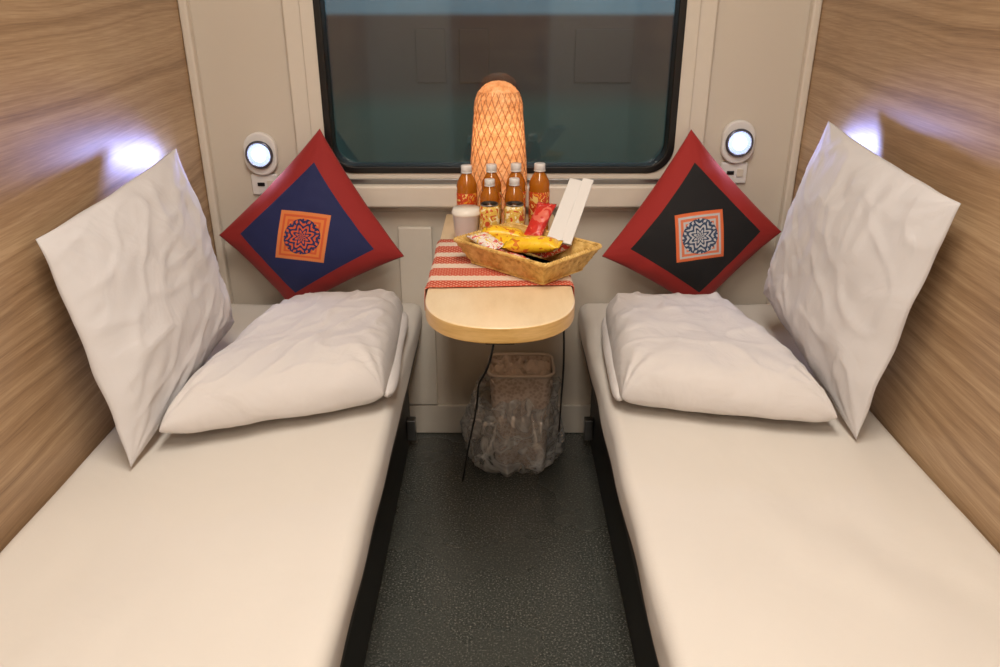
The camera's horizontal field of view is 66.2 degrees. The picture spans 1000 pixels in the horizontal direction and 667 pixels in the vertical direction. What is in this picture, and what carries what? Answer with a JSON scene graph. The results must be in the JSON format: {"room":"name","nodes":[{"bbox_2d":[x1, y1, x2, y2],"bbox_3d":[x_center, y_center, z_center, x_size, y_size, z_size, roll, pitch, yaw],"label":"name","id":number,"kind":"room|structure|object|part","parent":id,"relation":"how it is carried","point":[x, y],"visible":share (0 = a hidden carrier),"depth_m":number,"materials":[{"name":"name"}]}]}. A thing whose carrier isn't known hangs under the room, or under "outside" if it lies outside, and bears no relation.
{"room":"train carriage","nodes":[
{"label":"train carriage","id":0,"kind":"room"},
{"bbox_2d":[0,0,216,552],"bbox_3d":[-0.865,-0.211,0.699,0.050,2.450,2.950,0,24,0],"label":"wall","id":1,"kind":"structure","parent":0,"point":[94,94],"depth_m":1.47,"materials":[{"name":"brown wood"}]},
{"bbox_2d":[177,0,233,303],"bbox_3d":[-0.828,-0.793,2.037,0.023,2.444,0.030,0,24,0],"label":"trim","id":2,"kind":"structure","parent":1,"relation":"attached to","point":[183,5],"depth_m":2.13,"materials":[{"name":"beige plastic"}]},
{"bbox_2d":[189,0,296,173],"bbox_3d":[-0.693,-0.872,2.053,0.395,0.878,0.060,0,24,0],"label":"wall","id":3,"kind":"structure","parent":0,"point":[241,50],"depth_m":2.09,"materials":[{"name":"beige plastic"}]},
{"bbox_2d":[243,132,277,194],"bbox_3d":[-0.675,-0.477,2.169,0.092,0.178,0.039,0,24,0],"label":"reading lamp","id":4,"kind":"object","parent":3,"relation":"attached to","point":[259,148],"visible":0.91,"depth_m":2.15,"materials":[{"name":"white plastic"}]},
{"bbox_3d":[-0.675,-0.508,2.166,0.092,0.120,0.021,0,23,0],"label":"plate","id":5,"kind":"part","parent":4,"relation":"part of","materials":[{"name":"white plastic"}]},
{"bbox_3d":[-0.675,-0.429,2.206,0.076,0.060,0.009,0,23,0],"label":"socket plate","id":6,"kind":"part","parent":4,"relation":"part of","materials":[{"name":"white plastic"}]},
{"bbox_2d":[349,178,659,183],"bbox_3d":[0.000,-0.408,2.192,1.200,0.070,0.018,0,24,0],"label":"window sill","id":7,"kind":"structure","parent":3,"relation":"attached to","point":[353,180],"depth_m":2.17,"materials":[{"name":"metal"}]},
{"bbox_2d":[353,184,655,207],"bbox_3d":[0.000,-0.391,2.177,1.200,0.064,0.029,0,24,0],"label":"ledge","id":8,"kind":"object","parent":7,"relation":"attached to","point":[373,195],"visible":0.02,"depth_m":2.16,"materials":[{"name":"beige plastic"}]},
{"bbox_2d":[364,433,635,666],"bbox_3d":[0.000,0.935,1.197,1.780,0.050,3.050,0,24,0],"label":"floor","id":9,"kind":"structure","parent":0,"point":[485,569],"depth_m":1.92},
{"bbox_2d":[0,303,421,666],"bbox_3d":[-0.536,0.485,1.566,0.600,0.477,1.845,0,24,0],"label":"sleeper berth","id":10,"kind":"object","parent":9,"relation":"on","point":[265,543],"visible":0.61,"depth_m":1.29,"materials":[{"name":"fabric"}]},
{"bbox_2d":[36,149,233,466],"bbox_3d":[-0.729,-0.092,1.654,0.148,0.500,0.604,2,24,4],"label":"pillow","id":11,"kind":"object","parent":10,"relation":"on","point":[135,272],"visible":0.96,"depth_m":1.52,"materials":[{"name":"fabric"}]},
{"bbox_2d":[159,289,408,432],"bbox_3d":[-0.440,0.035,1.814,0.430,0.130,0.698,1,24,3],"label":"pillow","id":12,"kind":"object","parent":10,"relation":"on","point":[306,354],"visible":1,"depth_m":1.64,"materials":[{"name":"fabric"}]},
{"bbox_2d":[219,129,403,298],"bbox_3d":[-0.531,-0.303,2.134,0.526,0.506,0.112,-1,24,-1],"label":"throw cushion","id":13,"kind":"object","parent":10,"relation":"on","point":[311,230],"visible":0.96,"depth_m":2.11,"materials":[{"name":"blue fabric"}]},
{"bbox_3d":[-0.543,0.381,1.520,0.586,0.039,1.845,0,23,0],"label":"frame","id":14,"kind":"part","parent":10,"relation":"part of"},
{"bbox_2d":[460,353,564,476],"bbox_3d":[0.039,0.239,2.316,0.332,0.327,0.275,0,24,0],"label":"waste bin","id":15,"kind":"object","parent":9,"relation":"on","point":[523,401],"visible":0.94,"depth_m":2.25,"materials":[{"name":"plastic"}]},
{"bbox_2d":[578,303,999,666],"bbox_3d":[0.535,0.485,1.566,0.602,0.478,1.845,0,24,0],"label":"sleeper berth","id":16,"kind":"object","parent":9,"relation":"on","point":[737,541],"visible":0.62,"depth_m":1.31,"materials":[{"name":"fabric"}]},
{"bbox_3d":[0.543,0.381,1.520,0.586,0.039,1.845,0,23,0],"label":"frame","id":17,"kind":"part","parent":16,"relation":"part of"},
{"bbox_2d":[602,130,780,294],"bbox_3d":[0.540,-0.302,2.135,0.508,0.504,0.111,1,24,2],"label":"throw cushion","id":18,"kind":"object","parent":16,"relation":"on","point":[696,227],"visible":0.91,"depth_m":2.11,"materials":[{"name":"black fabric"}]},
{"bbox_2d":[601,291,836,421],"bbox_3d":[0.462,0.027,1.834,0.455,0.129,0.633,0,24,0],"label":"pillow","id":19,"kind":"object","parent":16,"relation":"on","point":[701,353],"visible":1,"depth_m":1.65,"materials":[{"name":"fabric"}]},
{"bbox_2d":[763,121,960,439],"bbox_3d":[0.737,-0.142,1.692,0.136,0.559,0.585,0,24,0],"label":"pillow","id":20,"kind":"object","parent":16,"relation":"on","point":[861,237],"visible":1,"depth_m":1.56,"materials":[{"name":"fabric"}]},
{"bbox_2d":[215,174,784,403],"bbox_3d":[0.000,-0.079,2.397,1.780,0.852,0.060,0,24,0],"label":"panel","id":21,"kind":"object","parent":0,"point":[460,364],"visible":0.02,"depth_m":2.33,"materials":[{"name":"beige plastic"}]},
{"bbox_2d":[398,226,437,404],"bbox_3d":[-0.250,-0.043,2.369,0.100,0.590,0.020,0,24,0],"label":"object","id":22,"kind":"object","parent":21,"relation":"attached to","point":[415,243],"depth_m":2.33,"materials":[{"name":"beige plastic"}]},
{"bbox_2d":[425,214,574,344],"bbox_3d":[0.000,-0.018,1.903,0.310,0.354,0.854,0,24,0],"label":"folding table","id":23,"kind":"object","parent":21,"relation":"attached to","point":[497,315],"visible":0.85,"depth_m":1.52,"materials":[{"name":"brown wood"}]},
{"bbox_2d":[456,164,477,205],"bbox_3d":[-0.086,-0.351,2.001,0.055,0.176,0.055,0,24,0],"label":"bottle","id":24,"kind":"object","parent":23,"relation":"on","point":[466,193],"visible":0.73,"depth_m":1.97,"materials":[{"name":"orange plastic"}]},
{"bbox_2d":[462,345,493,481],"bbox_3d":[-0.061,0.218,1.905,0.019,0.684,0.495,-4,24,-10],"label":"power cable","id":25,"kind":"object","parent":23,"relation":"hanging from","point":[492,349],"visible":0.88,"depth_m":1.88,"materials":[{"name":"black rubber"}]},
{"bbox_2d":[480,178,499,207],"bbox_3d":[-0.026,-0.318,1.955,0.050,0.152,0.050,0,24,0],"label":"bottle","id":26,"kind":"object","parent":23,"relation":"on","point":[489,193],"visible":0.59,"depth_m":1.92,"materials":[{"name":"orange plastic"}]},
{"bbox_2d":[481,163,501,223],"bbox_3d":[-0.022,-0.353,2.003,0.053,0.178,0.053,0,24,0],"label":"bottle","id":27,"kind":"object","parent":23,"relation":"on","point":[491,168],"visible":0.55,"depth_m":1.97,"materials":[{"name":"orange plastic"}]},
{"bbox_2d":[471,80,526,223],"bbox_3d":[-0.004,-0.487,2.067,0.156,0.372,0.156,0,24,0],"label":"table lamp","id":28,"kind":"object","parent":23,"relation":"on","point":[498,134],"visible":0.6,"depth_m":2.00,"materials":[{"name":"wicker"}]},
{"bbox_2d":[424,239,573,303],"bbox_3d":[-0.001,-0.148,1.814,0.323,0.056,0.371,0,24,0],"label":"table runner","id":29,"kind":"object","parent":23,"relation":"on","point":[451,267],"visible":0.53,"depth_m":1.71,"materials":[{"name":"red fabric"}]},
{"bbox_2d":[452,204,479,236],"bbox_3d":[-0.084,-0.273,1.923,0.073,0.086,0.073,0,24,0],"label":"cup","id":30,"kind":"object","parent":29,"relation":"on","point":[465,216],"visible":0.82,"depth_m":1.89,"materials":[{"name":"white plastic"}]},
{"bbox_3d":[-0.084,-0.305,1.909,0.073,0.016,0.073,0,23,0],"label":"lid","id":31,"kind":"part","parent":30,"relation":"part of","materials":[{"name":"plastic"}]},
{"bbox_2d":[479,201,499,229],"bbox_3d":[-0.026,-0.277,1.914,0.051,0.099,0.051,0,24,0],"label":"drink can","id":32,"kind":"object","parent":29,"relation":"on","point":[489,211],"visible":0.74,"depth_m":1.89,"materials":[{"name":"gold metal"}]},
{"bbox_3d":[-0.026,-0.320,1.896,0.045,0.005,0.045,0,23,0],"label":"lid","id":33,"kind":"part","parent":32,"relation":"part of","materials":[{"name":"metal"}]},
{"bbox_2d":[504,201,524,224],"bbox_3d":[0.036,-0.277,1.914,0.051,0.099,0.051,0,24,0],"label":"drink can","id":34,"kind":"object","parent":29,"relation":"on","point":[514,211],"visible":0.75,"depth_m":1.89,"materials":[{"name":"gold metal"}]},
{"bbox_3d":[0.036,-0.320,1.896,0.045,0.005,0.045,0,23,0],"label":"lid","id":35,"kind":"part","parent":34,"relation":"part of","materials":[{"name":"metal"}]},
{"bbox_2d":[453,222,601,284],"bbox_3d":[0.060,-0.182,1.744,0.289,0.061,0.205,21,31,39],"label":"wicker tray","id":36,"kind":"object","parent":29,"relation":"on","point":[536,269],"visible":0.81,"depth_m":1.69,"materials":[{"name":"brown wicker"}]},
{"bbox_2d":[466,232,503,248],"bbox_3d":[-0.030,-0.210,1.752,0.055,0.030,0.084,-17,29,-34],"label":"snack packet","id":37,"kind":"object","parent":36,"relation":"in","point":[485,239],"visible":0.77,"depth_m":1.74,"materials":[{"name":"plastic"}]},
{"bbox_2d":[481,225,526,236],"bbox_3d":[0.010,-0.235,1.798,0.105,0.036,0.052,3,24,7],"label":"snack packet","id":38,"kind":"object","parent":36,"relation":"in","point":[494,230],"visible":0.6,"depth_m":1.78,"materials":[{"name":"yellow plastic"}]},
{"bbox_2d":[495,234,516,243],"bbox_3d":[0.030,-0.208,1.758,0.110,0.031,0.050,13,27,27],"label":"snack packet","id":39,"kind":"object","parent":36,"relation":"in","point":[503,238],"visible":0.22,"depth_m":1.75,"materials":[{"name":"yellow plastic"}]},
{"bbox_2d":[496,249,528,258],"bbox_3d":[0.012,-0.172,1.714,0.100,0.023,0.050,20,31,39],"label":"snack packet","id":40,"kind":"object","parent":36,"relation":"in","point":[513,253],"visible":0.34,"depth_m":1.70,"materials":[{"name":"plastic"}]},
{"bbox_2d":[501,236,562,252],"bbox_3d":[0.072,-0.198,1.702,0.130,0.039,0.056,6,24,13],"label":"snack packet","id":41,"kind":"object","parent":36,"relation":"in","point":[519,244],"visible":1,"depth_m":1.68,"materials":[{"name":"yellow plastic"}]},
{"bbox_2d":[524,202,556,235],"bbox_3d":[0.092,-0.264,1.810,0.050,0.073,0.086,13,27,27],"label":"snack packet","id":42,"kind":"object","parent":36,"relation":"in","point":[539,220],"visible":0.88,"depth_m":1.80,"materials":[{"name":"red plastic"}]},
{"bbox_2d":[532,244,569,257],"bbox_3d":[0.120,-0.194,1.759,0.100,0.028,0.050,-18,30,-36],"label":"snack packet","id":43,"kind":"object","parent":36,"relation":"in","point":[563,247],"visible":0.56,"depth_m":1.74,"materials":[{"name":"red plastic"}]},
{"bbox_2d":[548,178,581,240],"bbox_3d":[0.150,-0.280,1.765,0.036,0.125,0.161,10,26,22],"label":"paper sleeve","id":44,"kind":"object","parent":36,"relation":"on","point":[557,230],"visible":0.66,"depth_m":1.76,"materials":[{"name":"white paper"}]},
{"bbox_2d":[562,178,593,245],"bbox_3d":[0.177,-0.281,1.763,0.026,0.124,0.154,10,26,22],"label":"paper sleeve","id":45,"kind":"object","parent":36,"relation":"on","point":[579,204],"visible":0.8,"depth_m":1.76,"materials":[{"name":"white paper"}]},
{"bbox_2d":[504,177,523,207],"bbox_3d":[0.036,-0.319,1.955,0.050,0.154,0.050,0,24,0],"label":"bottle","id":46,"kind":"object","parent":23,"relation":"on","point":[514,192],"visible":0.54,"depth_m":1.92,"materials":[{"name":"orange plastic"}]},
{"bbox_2d":[506,162,525,217],"bbox_3d":[0.041,-0.354,2.003,0.053,0.180,0.053,0,24,0],"label":"bottle","id":47,"kind":"object","parent":23,"relation":"on","point":[515,170],"visible":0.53,"depth_m":1.97,"materials":[{"name":"orange plastic"}]},
{"bbox_2d":[528,162,549,229],"bbox_3d":[0.102,-0.353,2.000,0.055,0.181,0.055,0,24,0],"label":"bottle","id":48,"kind":"object","parent":23,"relation":"on","point":[539,190],"visible":0.67,"depth_m":1.97,"materials":[{"name":"orange plastic"}]},
{"bbox_2d":[558,331,564,442],"bbox_3d":[0.160,0.160,2.016,0.011,0.701,0.536,2,24,4],"label":"power cable","id":49,"kind":"object","parent":23,"relation":"hanging from","point":[563,365],"visible":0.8,"depth_m":1.94,"materials":[{"name":"black rubber"}]},
{"bbox_2d":[409,404,590,432],"bbox_3d":[0.000,0.278,2.512,0.600,0.103,0.014,0,24,0],"label":"baseboard","id":50,"kind":"structure","parent":21,"relation":"attached to","point":[439,418],"depth_m":2.50,"materials":[{"name":"beige plastic"}]},
{"bbox_2d":[281,0,718,210],"bbox_3d":[0.000,-0.829,2.028,1.144,1.028,0.017,0,24,0],"label":"surround","id":51,"kind":"object","parent":21,"relation":"attached to","point":[290,8],"visible":0.12,"depth_m":2.08,"materials":[{"name":"beige plastic"}]},
{"bbox_2d":[313,0,686,172],"bbox_3d":[0.000,-0.859,2.024,0.974,0.862,0.062,0,24,0],"label":"gasket","id":52,"kind":"object","parent":51,"relation":"attached to","point":[666,152],"visible":0.88,"depth_m":2.14,"materials":[{"name":"black rubber"}]},
{"bbox_2d":[298,0,701,177],"bbox_3d":[0.000,-0.846,2.007,1.050,0.938,0.008,0,23,0],"label":"window frame","id":53,"kind":"structure","parent":51,"relation":"attached to","point":[693,11],"depth_m":2.08,"materials":[{"name":"beige plastic"}]},
{"bbox_2d":[704,0,810,173],"bbox_3d":[0.693,-0.872,2.053,0.395,0.878,0.060,0,24,0],"label":"panel","id":54,"kind":"object","parent":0,"point":[758,51],"visible":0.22,"depth_m":2.09,"materials":[{"name":"beige plastic"}]},
{"bbox_2d":[720,120,755,182],"bbox_3d":[0.667,-0.508,2.156,0.092,0.178,0.039,0,24,0],"label":"reading lamp","id":55,"kind":"object","parent":54,"relation":"attached to","point":[737,143],"visible":0.98,"depth_m":2.14,"materials":[{"name":"white plastic"}]},
{"bbox_3d":[0.667,-0.460,2.193,0.076,0.060,0.009,0,23,0],"label":"socket plate","id":56,"kind":"part","parent":55,"relation":"part of","materials":[{"name":"white plastic"}]},
{"bbox_3d":[0.667,-0.538,2.152,0.092,0.120,0.021,0,23,0],"label":"plate","id":57,"kind":"part","parent":55,"relation":"part of","materials":[{"name":"white plastic"}]},
{"bbox_2d":[736,169,743,176],"bbox_3d":[0.684,-0.458,2.187,0.018,0.022,0.004,0,23,0],"label":"switch","id":58,"kind":"object","parent":55,"relation":"attached to","point":[739,172],"depth_m":2.19,"materials":[{"name":"beige plastic"}]},
{"bbox_2d":[791,0,999,553],"bbox_3d":[0.865,-0.211,0.699,0.050,2.450,2.950,0,24,0],"label":"wall","id":59,"kind":"structure","parent":0,"point":[915,83],"depth_m":1.45,"materials":[{"name":"brown wood"}]},
{"bbox_2d":[766,0,822,303],"bbox_3d":[0.828,-0.793,2.037,0.023,2.444,0.030,0,24,0],"label":"trim","id":60,"kind":"structure","parent":59,"relation":"attached to","point":[816,5],"depth_m":2.10,"materials":[{"name":"beige plastic"}]},
{"label":"outside","id":61,"kind":"structure","parent":0,"visible":0},
{"bbox_3d":[0.000,-1.177,8.539,24.000,0.070,11.400,0,23,0],"label":"ground","id":62,"kind":"structure","parent":61,"visible":0},
{"bbox_2d":[325,0,674,162],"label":"window","id":63,"kind":"structure","parent":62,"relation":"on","point":[591,77],"depth_m":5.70,"materials":[{"name":"glass"}]}
]}

